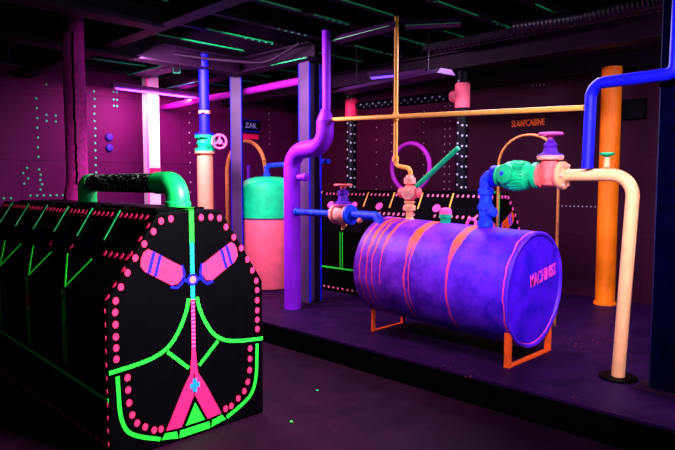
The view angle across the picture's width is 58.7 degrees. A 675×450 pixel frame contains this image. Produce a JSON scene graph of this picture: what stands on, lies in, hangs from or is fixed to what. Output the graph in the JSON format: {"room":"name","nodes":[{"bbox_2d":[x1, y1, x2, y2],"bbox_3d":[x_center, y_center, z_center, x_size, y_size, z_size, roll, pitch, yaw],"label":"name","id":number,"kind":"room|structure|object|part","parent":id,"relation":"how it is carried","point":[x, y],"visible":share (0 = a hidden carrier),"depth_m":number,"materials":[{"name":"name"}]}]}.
{"room":"ship engine room","nodes":[
{"label":"ship engine room","id":0,"kind":"room"},
{"bbox_2d":[0,58,291,228],"bbox_3d":[-4.240,-0.670,7.996,0.158,3.420,9.750,4,6,45],"label":"wall","id":1,"kind":"structure","parent":0,"point":[32,128],"depth_m":8.78,"materials":[{"name":"paint"}]},
{"bbox_2d":[0,41,22,75],"bbox_3d":[-3.932,-1.729,6.514,2.280,0.300,0.240,4,6,45],"label":"trim","id":2,"kind":"structure","parent":1,"relation":"attached to","point":[6,66],"depth_m":5.78,"materials":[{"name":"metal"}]},
{"bbox_2d":[105,133,112,140],"bbox_3d":[-3.323,-1.284,8.742,0.040,0.109,0.109,4,6,45],"label":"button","id":3,"kind":"object","parent":1,"relation":"attached to","point":[109,136],"visible":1,"depth_m":8.72,"materials":[{"name":"blue paint"}]},
{"bbox_2d":[106,144,112,150],"bbox_3d":[-3.323,-1.129,8.753,0.040,0.109,0.109,4,6,45],"label":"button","id":4,"kind":"object","parent":1,"relation":"attached to","point":[109,147],"visible":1,"depth_m":8.73,"materials":[{"name":"blue paint"}]},
{"bbox_2d":[18,0,249,78],"bbox_3d":[-0.318,-1.750,4.095,10.800,0.160,0.150,4,6,45],"label":"ceiling beam","id":5,"kind":"structure","parent":1,"relation":"attached to","point":[174,13],"depth_m":5.60,"materials":[{"name":"metal"}]},
{"bbox_2d":[111,71,198,98],"bbox_3d":[-2.591,-2.012,8.638,1.289,0.292,0.100,-3,5,-38],"label":"ceiling light","id":6,"kind":"object","parent":1,"relation":"hanging from","point":[115,85],"visible":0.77,"depth_m":8.57,"materials":[{"name":"metal"}]},
{"bbox_3d":[-2.591,-1.948,8.643,1.289,0.080,0.100,-3,5,-38],"label":"casing","id":7,"kind":"part","parent":6,"relation":"part of","materials":[{"name":"purple metal"}]},
{"bbox_2d":[161,78,297,110],"bbox_3d":[-1.534,-1.759,8.163,3.341,0.119,0.089,4,6,45],"label":"pipe","id":8,"kind":"object","parent":1,"relation":"attached to","point":[290,82],"visible":0.66,"depth_m":7.78,"materials":[{"name":"metal"}]},
{"bbox_2d":[158,41,321,92],"bbox_3d":[-1.539,-2.017,7.920,3.650,0.178,0.204,4,6,45],"label":"ceiling beam","id":9,"kind":"structure","parent":1,"relation":"attached to","point":[305,52],"depth_m":7.30,"materials":[{"name":"metal"}]},
{"bbox_2d":[243,119,259,139],"bbox_3d":[-1.525,-1.679,10.527,0.026,0.340,0.380,4,6,45],"label":"wall sign","id":10,"kind":"object","parent":1,"relation":"attached to","point":[249,125],"visible":0.95,"depth_m":10.52,"materials":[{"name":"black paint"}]},
{"bbox_2d":[398,49,426,75],"bbox_3d":[0.866,-1.878,7.024,0.379,0.334,0.090,3,5,33],"label":"ceiling light","id":11,"kind":"object","parent":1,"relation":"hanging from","point":[401,73],"visible":0.44,"depth_m":7.00,"materials":[{"name":"metal"}]},
{"bbox_3d":[0.866,-1.780,7.031,0.379,0.050,0.090,3,5,33],"label":"casing","id":12,"kind":"part","parent":11,"relation":"part of","materials":[{"name":"purple metal"}]},
{"bbox_2d":[217,12,661,106],"bbox_3d":[1.874,-1.823,6.287,10.800,0.200,0.180,4,6,45],"label":"ceiling beam","id":13,"kind":"structure","parent":1,"relation":"attached to","point":[646,28],"depth_m":6.25,"materials":[{"name":"metal"}]},
{"bbox_2d":[256,40,660,104],"bbox_3d":[2.404,-1.900,6.814,10.800,0.069,0.069,4,6,45],"label":"conduit pipe","id":14,"kind":"object","parent":1,"relation":"attached to","point":[659,41],"visible":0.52,"depth_m":6.76,"materials":[{"name":"metal"}]},
{"bbox_2d":[283,45,660,112],"bbox_3d":[2.864,-1.913,7.274,10.800,0.200,0.140,4,6,45],"label":"ceiling beam","id":15,"kind":"structure","parent":1,"relation":"attached to","point":[650,56],"depth_m":7.70,"materials":[{"name":"metal"}]},
{"bbox_2d":[0,341,622,449],"bbox_3d":[-0.424,1.362,4.313,10.950,0.120,9.750,4,6,45],"label":"floor","id":16,"kind":"structure","parent":0,"point":[351,409],"depth_m":4.02,"materials":[{"name":"purple concrete"}]},
{"bbox_2d":[0,199,262,449],"bbox_3d":[-1.941,0.543,4.788,2.943,1.448,1.104,4,6,45],"label":"engine","id":17,"kind":"object","parent":16,"relation":"on","point":[129,326],"visible":1,"depth_m":3.79,"materials":[{"name":"black paint"}]},
{"bbox_2d":[61,13,87,199],"bbox_3d":[-2.348,-1.211,5.359,0.238,1.974,0.238,4,6,45],"label":"exhaust pipe","id":18,"kind":"object","parent":17,"relation":"on","point":[72,27],"visible":0.88,"depth_m":5.30,"materials":[{"name":"metal"}]},
{"bbox_2d":[78,172,190,206],"bbox_3d":[-1.548,-0.271,4.425,1.588,0.229,0.168,4,6,45],"label":"pipe","id":19,"kind":"object","parent":17,"relation":"on","point":[171,184],"visible":1,"depth_m":4.18,"materials":[{"name":"green paint"}]},
{"bbox_2d":[262,289,674,432],"bbox_3d":[1.662,1.062,6.277,10.800,0.202,3.700,4,6,45],"label":"platform","id":20,"kind":"object","parent":16,"relation":"on","point":[582,341],"visible":0.33,"depth_m":5.15,"materials":[{"name":"purple concrete"}]},
{"bbox_2d":[142,77,160,204],"bbox_3d":[-2.723,-0.695,8.861,0.180,2.950,0.202,4,6,45],"label":"boxed column","id":21,"kind":"structure","parent":20,"relation":"on","point":[150,102],"depth_m":8.79,"materials":[{"name":"white paint"}]},
{"bbox_2d":[195,151,214,208],"bbox_3d":[-1.584,0.008,7.231,0.234,1.774,0.234,4,6,45],"label":"riser pipe","id":22,"kind":"object","parent":20,"relation":"on","point":[205,189],"visible":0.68,"depth_m":7.12,"materials":[{"name":"metal"}]},
{"bbox_2d":[195,134,227,151],"bbox_3d":[-1.522,-0.973,7.126,0.374,0.212,0.272,4,6,45],"label":"valve","id":23,"kind":"object","parent":22,"relation":"on","point":[205,142],"visible":0.98,"depth_m":7.07,"materials":[{"name":"green paint"}]},
{"bbox_2d":[195,50,214,134],"bbox_3d":[-1.584,-1.560,7.121,0.229,0.983,0.229,4,6,45],"label":"pipe","id":24,"kind":"object","parent":23,"relation":"on","point":[203,112],"visible":0.8,"depth_m":7.08,"materials":[{"name":"blue metal"}]},
{"bbox_2d":[230,75,243,248],"bbox_3d":[-1.294,-0.528,7.753,0.139,2.770,0.114,0,4,0],"label":"steel column","id":25,"kind":"structure","parent":20,"relation":"on","point":[236,101],"depth_m":7.68,"materials":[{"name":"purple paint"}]},
{"bbox_2d":[225,139,266,223],"bbox_3d":[-1.232,-0.178,8.302,0.897,1.996,0.159,4,6,45],"label":"hose","id":26,"kind":"object","parent":20,"relation":"on","point":[253,143],"visible":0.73,"depth_m":8.49,"materials":[{"name":"paint"}]},
{"bbox_2d":[247,165,249,178],"bbox_3d":[-1.273,-0.034,8.646,0.048,1.660,0.048,4,6,45],"label":"thin standpipe","id":27,"kind":"object","parent":20,"relation":"on","point":[248,166],"visible":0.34,"depth_m":8.57,"materials":[{"name":"metal"}]},
{"bbox_2d":[243,176,283,290],"bbox_3d":[-0.933,0.090,8.087,0.758,1.490,0.758,4,6,45],"label":"tank","id":28,"kind":"object","parent":20,"relation":"on","point":[263,196],"visible":0.61,"depth_m":7.74,"materials":[{"name":"pink metal"}]},
{"bbox_3d":[-0.933,-0.381,8.054,0.750,0.545,0.750,4,6,45],"label":"tank","id":29,"kind":"part","parent":28,"relation":"part of","materials":[{"name":"green metal"}]},
{"bbox_3d":[-0.933,0.365,8.106,0.750,0.910,0.750,4,6,45],"label":"tank","id":30,"kind":"part","parent":28,"relation":"part of","materials":[{"name":"pink metal"}]},
{"bbox_2d":[263,159,329,175],"bbox_3d":[-0.537,-0.721,7.590,1.241,0.202,0.100,4,6,45],"label":"pipe","id":31,"kind":"object","parent":28,"relation":"on","point":[268,166],"visible":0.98,"depth_m":7.85,"materials":[{"name":"blue metal"}]},
{"bbox_2d":[284,30,333,309],"bbox_3d":[-0.313,-0.525,6.430,0.718,2.950,0.184,4,6,45],"label":"purple riser","id":32,"kind":"object","parent":20,"relation":"on","point":[323,138],"visible":0.98,"depth_m":6.54,"materials":[{"name":"paint"}]},
{"bbox_3d":[-0.375,-0.515,6.492,0.140,0.090,0.090,4,6,45],"label":"knob","id":33,"kind":"part","parent":32,"relation":"part of","materials":[{"name":"purple paint"}]},
{"bbox_2d":[293,208,328,216],"bbox_3d":[-0.240,-0.127,6.328,0.590,0.089,0.089,4,6,45],"label":"pipe","id":34,"kind":"object","parent":32,"relation":"attached to","point":[297,211],"visible":0.83,"depth_m":6.34,"materials":[{"name":"blue metal"}]},
{"bbox_2d":[332,105,583,121],"bbox_3d":[0.862,-0.967,5.264,2.609,0.147,0.042,4,6,44],"label":"pipe","id":35,"kind":"object","parent":32,"relation":"attached to","point":[571,107],"visible":0.92,"depth_m":5.01,"materials":[{"name":"orange metal"}]},
{"bbox_2d":[298,61,326,304],"bbox_3d":[-0.318,-0.473,6.977,0.272,2.770,0.272,4,6,45],"label":"steel column","id":36,"kind":"structure","parent":20,"relation":"on","point":[309,74],"depth_m":6.94,"materials":[{"name":"purple metal"}]},
{"bbox_3d":[-0.318,0.902,7.074,0.272,0.012,0.272,4,6,45],"label":"plate","id":37,"kind":"part","parent":36,"relation":"part of","materials":[{"name":"metal"}]},
{"bbox_2d":[322,190,519,295],"bbox_3d":[0.845,0.276,7.606,2.664,1.428,1.104,4,6,45],"label":"engine","id":38,"kind":"object","parent":20,"relation":"on","point":[339,246],"visible":0.3,"depth_m":7.46,"materials":[{"name":"black paint"}]},
{"bbox_2d":[345,70,469,190],"bbox_3d":[0.813,-1.121,7.542,1.932,1.367,0.172,4,6,45],"label":"frame","id":39,"kind":"object","parent":38,"relation":"on","point":[460,96],"visible":0.94,"depth_m":7.12,"materials":[{"name":"black paint"}]},
{"bbox_3d":[0.191,-1.157,8.163,0.140,1.352,0.140,4,6,45],"label":"post","id":40,"kind":"part","parent":39,"relation":"part of","materials":[{"name":"black metal"}]},
{"bbox_3d":[1.435,-1.077,6.921,0.140,1.367,0.140,4,6,45],"label":"post","id":41,"kind":"part","parent":39,"relation":"part of","materials":[{"name":"black metal"}]},
{"bbox_2d":[390,141,431,189],"bbox_3d":[0.891,-0.704,7.337,0.636,0.636,0.056,4,6,45],"label":"ring","id":42,"kind":"object","parent":38,"relation":"on","point":[421,147],"visible":0.73,"depth_m":7.27,"materials":[{"name":"paint"}]},
{"bbox_2d":[354,216,561,368],"bbox_3d":[1.018,0.492,5.280,1.593,1.078,0.926,4,6,45],"label":"tank","id":43,"kind":"object","parent":20,"relation":"on","point":[504,285],"visible":1,"depth_m":4.85,"materials":[{"name":"purple metal"}]},
{"bbox_2d":[342,205,383,224],"bbox_3d":[0.298,-0.063,5.789,0.517,0.252,0.204,4,6,45],"label":"pipe","id":44,"kind":"object","parent":43,"relation":"attached to","point":[350,215],"visible":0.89,"depth_m":5.83,"materials":[{"name":"blue metal"}]},
{"bbox_2d":[328,184,351,229],"bbox_3d":[0.047,-0.183,6.036,0.214,0.461,0.199,4,6,45],"label":"valve","id":45,"kind":"object","parent":44,"relation":"attached to","point":[335,211],"visible":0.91,"depth_m":5.97,"materials":[{"name":"beige paint"}]},
{"bbox_3d":[0.339,0.865,5.675,0.026,0.258,0.032,4,6,45],"label":"leg","id":46,"kind":"part","parent":43,"relation":"part of","materials":[{"name":"orange paint"}]},
{"bbox_2d":[397,146,459,218],"bbox_3d":[0.814,-0.360,5.410,0.703,0.672,0.191,4,6,45],"label":"valve","id":47,"kind":"object","parent":43,"relation":"on","point":[410,192],"visible":0.94,"depth_m":5.50,"materials":[{"name":"beige paint"}]},
{"bbox_2d":[392,16,412,174],"bbox_3d":[0.612,-1.184,5.598,0.230,1.520,0.060,4,6,45],"label":"pipe","id":48,"kind":"object","parent":47,"relation":"on","point":[395,158],"visible":0.95,"depth_m":5.63,"materials":[{"name":"orange metal"}]},
{"bbox_3d":[0.641,-0.296,5.501,0.124,0.125,0.058,2,4,23],"label":"plate","id":49,"kind":"part","parent":47,"relation":"part of","materials":[{"name":"pink paint"}]},
{"bbox_3d":[0.876,-0.505,5.295,0.467,0.366,0.048,4,6,45],"label":"lever","id":50,"kind":"part","parent":47,"relation":"part of","materials":[{"name":"green paint"}]},
{"bbox_2d":[439,207,451,222],"bbox_3d":[0.955,-0.076,5.304,0.110,0.160,0.110,4,6,45],"label":"vent","id":51,"kind":"object","parent":43,"relation":"on","point":[445,214],"visible":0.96,"depth_m":5.26,"materials":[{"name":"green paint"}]},
{"bbox_2d":[465,217,476,225],"bbox_3d":[1.146,-0.028,5.116,0.125,0.074,0.026,4,6,45],"label":"shackle","id":52,"kind":"object","parent":43,"relation":"on","point":[471,218],"visible":0.92,"depth_m":5.11,"materials":[{"name":"pink paint"}]},
{"bbox_2d":[477,166,497,227],"bbox_3d":[1.257,-0.221,4.991,0.185,0.543,0.170,4,6,45],"label":"pipe","id":53,"kind":"object","parent":43,"relation":"attached to","point":[487,210],"visible":0.89,"depth_m":4.96,"materials":[{"name":"blue metal"}]},
{"bbox_2d":[493,160,540,190],"bbox_3d":[1.434,-0.393,4.781,0.355,0.247,0.277,4,6,45],"label":"pump","id":54,"kind":"object","parent":53,"relation":"attached to","point":[515,175],"visible":0.97,"depth_m":4.70,"materials":[{"name":"green paint"}]},
{"bbox_3d":[1.450,-0.393,4.785,0.300,0.242,0.242,4,6,45],"label":"motor","id":55,"kind":"part","parent":54,"relation":"part of","materials":[{"name":"green paint"}]},
{"bbox_3d":[1.294,0.943,4.553,0.048,0.258,0.032,4,6,45],"label":"leg","id":56,"kind":"part","parent":43,"relation":"part of","materials":[{"name":"orange paint"}]},
{"bbox_3d":[1.554,0.510,4.744,0.047,0.859,0.860,4,6,45],"label":"plate","id":57,"kind":"part","parent":43,"relation":"part of","materials":[{"name":"blue paint"}]},
{"bbox_3d":[1.761,0.911,5.019,0.048,0.258,0.032,4,6,45],"label":"leg","id":58,"kind":"part","parent":43,"relation":"part of","materials":[{"name":"orange paint"}]},
{"bbox_2d":[262,323,674,449],"bbox_3d":[0.358,1.163,4.977,10.800,0.184,0.026,4,6,45],"label":"platform edge","id":59,"kind":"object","parent":20,"relation":"attached to","point":[609,430],"depth_m":4.24,"materials":[{"name":"black paint"}]},
{"bbox_2d":[496,134,559,325],"bbox_3d":[1.906,0.031,6.059,0.676,1.893,0.026,4,6,45],"label":"hose","id":60,"kind":"object","parent":20,"relation":"on","point":[522,135],"visible":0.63,"depth_m":5.95,"materials":[{"name":"paint"}]},
{"bbox_2d":[554,161,639,383],"bbox_3d":[1.900,0.313,4.383,0.594,1.561,0.258,4,6,45],"label":"pipe","id":61,"kind":"object","parent":20,"relation":"on","point":[563,174],"visible":1,"depth_m":4.24,"materials":[{"name":"metal"}]},
{"bbox_2d":[534,132,563,187],"bbox_3d":[1.628,-0.496,4.599,0.205,0.422,0.200,4,6,45],"label":"valve","id":62,"kind":"object","parent":61,"relation":"attached to","point":[544,171],"visible":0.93,"depth_m":4.55,"materials":[{"name":"pink paint"}]},
{"bbox_2d":[599,152,614,166],"bbox_3d":[1.930,-0.467,4.298,0.104,0.108,0.104,4,6,45],"label":"tap","id":63,"kind":"object","parent":61,"relation":"on","point":[606,155],"visible":1,"depth_m":4.28,"materials":[{"name":"beige paint"}]},
{"bbox_3d":[1.930,-0.501,4.296,0.104,0.040,0.104,4,6,45],"label":"tap handle","id":64,"kind":"part","parent":63,"relation":"part of","materials":[{"name":"green paint"}]},
{"bbox_3d":[2.019,1.093,4.319,0.258,0.014,0.258,4,6,45],"label":"plate","id":65,"kind":"part","parent":61,"relation":"part of","materials":[{"name":"black paint"}]},
{"bbox_2d":[581,0,674,168],"bbox_3d":[1.973,-1.112,4.026,0.090,1.445,0.726,-2,5,-29],"label":"pipe","id":66,"kind":"object","parent":61,"relation":"attached to","point":[665,74],"visible":1,"depth_m":4.16,"materials":[{"name":"metal"}]},
{"bbox_2d":[593,66,622,305],"bbox_3d":[3.097,-0.430,6.860,0.249,2.700,0.249,4,6,45],"label":"round column","id":67,"kind":"structure","parent":20,"relation":"on","point":[611,98],"depth_m":6.79,"materials":[{"name":"orange metal"}]},
{"bbox_2d":[633,0,674,398],"bbox_3d":[2.319,-0.353,3.973,0.448,2.950,0.416,4,6,45],"label":"steel column","id":68,"kind":"structure","parent":20,"relation":"on","point":[661,379],"depth_m":3.97,"materials":[{"name":"metal"}]},
{"bbox_3d":[2.319,1.112,4.076,0.448,0.012,0.416,4,6,45],"label":"plate","id":69,"kind":"part","parent":68,"relation":"part of","materials":[{"name":"metal"}]},
{"bbox_2d":[292,44,660,304],"bbox_3d":[3.021,-0.637,7.521,10.800,3.420,0.155,4,6,45],"label":"wall","id":70,"kind":"structure","parent":0,"point":[534,209],"depth_m":7.81,"materials":[{"name":"purple paint"}]},
{"bbox_2d":[10,48,260,88],"bbox_3d":[-3.958,-2.213,7.499,0.074,0.272,9.600,4,6,45],"label":"ceiling beam","id":71,"kind":"structure","parent":70,"relation":"attached to","point":[14,53],"depth_m":8.26,"materials":[{"name":"metal"}]},
{"bbox_2d":[10,43,282,84],"bbox_3d":[-3.534,-2.181,7.076,0.074,0.276,9.600,4,6,45],"label":"ceiling beam","id":72,"kind":"structure","parent":70,"relation":"attached to","point":[250,79],"depth_m":7.80,"materials":[{"name":"metal"}]},
{"bbox_2d":[127,64,182,77],"bbox_3d":[-2.212,-2.057,7.810,1.650,0.066,0.307,4,6,45],"label":"cable tray","id":73,"kind":"object","parent":70,"relation":"hanging from","point":[152,70],"visible":0.55,"depth_m":8.03,"materials":[{"name":"metal"}]},
{"bbox_2d":[0,7,339,74],"bbox_3d":[-2.700,-2.131,6.356,0.074,0.276,9.758,4,6,45],"label":"trim","id":74,"kind":"structure","parent":70,"relation":"attached to","point":[5,11],"depth_m":6.99,"materials":[{"name":"metal"}]},
{"bbox_2d":[0,1,370,70],"bbox_3d":[-2.332,-2.099,5.877,0.074,0.272,9.600,4,6,45],"label":"trim","id":75,"kind":"structure","parent":70,"relation":"attached to","point":[180,33],"depth_m":6.78,"materials":[{"name":"metal"}]},
{"bbox_2d":[253,70,297,79],"bbox_3d":[-3.145,-2.156,6.688,0.074,0.272,9.600,4,6,45],"label":"trim","id":76,"kind":"structure","parent":70,"relation":"attached to","point":[275,74],"depth_m":8.93,"materials":[{"name":"metal"}]},
{"bbox_2d":[180,15,403,65],"bbox_3d":[-1.943,-2.070,5.489,0.074,0.276,9.600,4,6,45],"label":"trim","id":77,"kind":"structure","parent":70,"relation":"attached to","point":[210,23],"depth_m":6.68,"materials":[{"name":"metal"}]},
{"bbox_2d":[151,0,442,59],"bbox_3d":[-1.554,-2.043,5.101,0.074,0.276,9.600,4,6,45],"label":"trim","id":78,"kind":"structure","parent":70,"relation":"attached to","point":[249,12],"depth_m":6.31,"materials":[{"name":"metal"}]},
{"bbox_2d":[331,19,400,43],"bbox_3d":[0.259,-1.915,5.896,0.167,0.104,0.821,-4,5,-42],"label":"ceiling light","id":79,"kind":"object","parent":70,"relation":"hanging from","point":[385,27],"visible":1,"depth_m":5.84,"materials":[{"name":"metal"}]},
{"bbox_2d":[250,0,505,67],"bbox_3d":[-1.114,-2.015,4.694,0.074,0.276,9.646,4,6,45],"label":"trim","id":80,"kind":"structure","parent":70,"relation":"attached to","point":[326,10],"depth_m":5.92,"materials":[{"name":"metal"}]},
{"bbox_2d":[367,55,398,79],"bbox_3d":[0.559,-1.939,7.385,0.393,0.264,0.090,2,5,30],"label":"ceiling light","id":81,"kind":"object","parent":70,"relation":"hanging from","point":[388,73],"visible":0.8,"depth_m":7.37,"materials":[{"name":"metal"}]},
{"bbox_3d":[0.559,-1.876,7.389,0.393,0.050,0.090,2,5,30],"label":"casing","id":82,"kind":"part","parent":81,"relation":"part of","materials":[{"name":"purple metal"}]},
{"bbox_2d":[335,29,454,93],"bbox_3d":[0.566,-1.761,6.469,0.270,0.490,1.612,-3,5,-38],"label":"ceiling light","id":83,"kind":"object","parent":70,"relation":"hanging from","point":[438,73],"visible":0.85,"depth_m":6.33,"materials":[{"name":"metal"}]},
{"bbox_3d":[0.566,-1.542,6.484,0.270,0.050,1.613,-3,5,-38],"label":"casing","id":84,"kind":"part","parent":83,"relation":"part of","materials":[{"name":"purple metal"}]},
{"bbox_2d":[331,0,538,62],"bbox_3d":[-0.658,-1.999,4.443,0.074,0.272,9.935,4,6,45],"label":"trim","id":85,"kind":"structure","parent":70,"relation":"attached to","point":[405,9],"depth_m":5.93,"materials":[{"name":"metal"}]},
{"bbox_2d":[405,14,460,29],"bbox_3d":[0.883,-1.891,5.556,0.505,0.104,0.167,1,4,11],"label":"ceiling light","id":86,"kind":"object","parent":85,"relation":"hanging from","point":[452,22],"visible":1,"depth_m":5.52,"materials":[{"name":"metal"}]},
{"bbox_2d":[423,6,662,53],"bbox_3d":[2.404,-1.809,5.119,4.000,0.065,0.200,4,6,45],"label":"cable tray","id":87,"kind":"object","parent":85,"relation":"hanging from","point":[508,33],"visible":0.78,"depth_m":5.90,"materials":[{"name":"metal"}]},
{"bbox_2d":[423,0,585,55],"bbox_3d":[-0.342,-1.965,3.983,0.074,0.276,9.730,4,6,45],"label":"ceiling beam","id":88,"kind":"structure","parent":70,"relation":"attached to","point":[502,14],"depth_m":5.82,"materials":[{"name":"metal"}]},
{"bbox_2d":[512,118,544,126],"bbox_3d":[2.501,-1.344,7.884,0.462,0.087,0.004,4,6,45],"label":"wall lettering","id":89,"kind":"object","parent":70,"relation":"attached to","point":[542,121],"depth_m":7.87},
{"bbox_2d":[514,0,632,48],"bbox_3d":[0.001,-1.937,3.549,0.074,0.272,9.600,4,6,45],"label":"ceiling beam","id":90,"kind":"structure","parent":70,"relation":"attached to","point":[547,7],"depth_m":5.60,"materials":[{"name":"metal"}]},
{"bbox_2d":[621,98,646,119],"bbox_3d":[3.396,-1.335,6.897,0.260,0.220,0.135,4,6,45],"label":"junction box","id":91,"kind":"object","parent":70,"relation":"attached to","point":[636,108],"visible":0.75,"depth_m":6.83,"materials":[{"name":"black paint"}]},
{"bbox_2d":[605,0,662,16],"bbox_3d":[0.389,-1.911,3.162,0.070,0.270,9.600,4,6,45],"label":"ceiling beam","id":92,"kind":"structure","parent":70,"relation":"attached to","point":[611,1],"depth_m":5.57,"materials":[{"name":"metal"}]},
{"bbox_2d":[511,0,634,27],"bbox_3d":[-0.424,-2.162,3.960,11.100,0.120,9.900,4,6,45],"label":"ceiling","id":93,"kind":"structure","parent":0,"point":[598,2],"depth_m":6.10,"materials":[{"name":"black"}]},
{"bbox_2d":[173,67,181,73],"bbox_3d":[-1.938,-2.081,7.242,0.090,0.500,0.053,0,4,0],"label":"junction box","id":94,"kind":"object","parent":93,"relation":"hanging from","point":[175,70],"visible":0.34,"depth_m":7.23,"materials":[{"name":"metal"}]},
{"bbox_3d":[0.778,-1.883,2.774,0.070,0.270,9.600,4,6,45],"label":"trim","id":95,"kind":"structure","parent":93,"relation":"attached to","visible":0},
{"bbox_2d":[513,0,662,32],"bbox_3d":[2.506,-1.732,4.626,2.364,0.171,0.164,3,5,40],"label":"flexible duct","id":96,"kind":"object","parent":95,"relation":"hanging from","point":[620,7],"visible":0.96,"depth_m":4.96,"materials":[{"name":"metal"}]},
{"bbox_3d":[-3.871,-0.155,0.645,10.800,3.420,0.150,4,6,45],"label":"wall","id":97,"kind":"structure","parent":0,"visible":0},
{"bbox_2d":[0,0,163,30],"bbox_3d":[-3.267,-1.677,3.483,0.180,0.200,4.860,4,6,45],"label":"ceiling beam","id":98,"kind":"structure","parent":97,"relation":"attached to","point":[142,14],"depth_m":4.88,"materials":[{"name":"metal"}]},
{"bbox_2d":[0,14,243,75],"bbox_3d":[-3.578,-1.789,5.078,0.200,0.200,6.680,4,6,45],"label":"ceiling beam","id":99,"kind":"structure","parent":97,"relation":"attached to","point":[17,30],"depth_m":6.32,"materials":[{"name":"metal"}]},
{"bbox_2d":[173,42,300,63],"bbox_3d":[-1.301,-1.922,6.773,1.846,0.184,0.262,1,4,7],"label":"cable","id":100,"kind":"object","parent":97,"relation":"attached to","point":[298,43],"visible":0.87,"depth_m":6.79,"materials":[{"name":"metal"}]}
]}

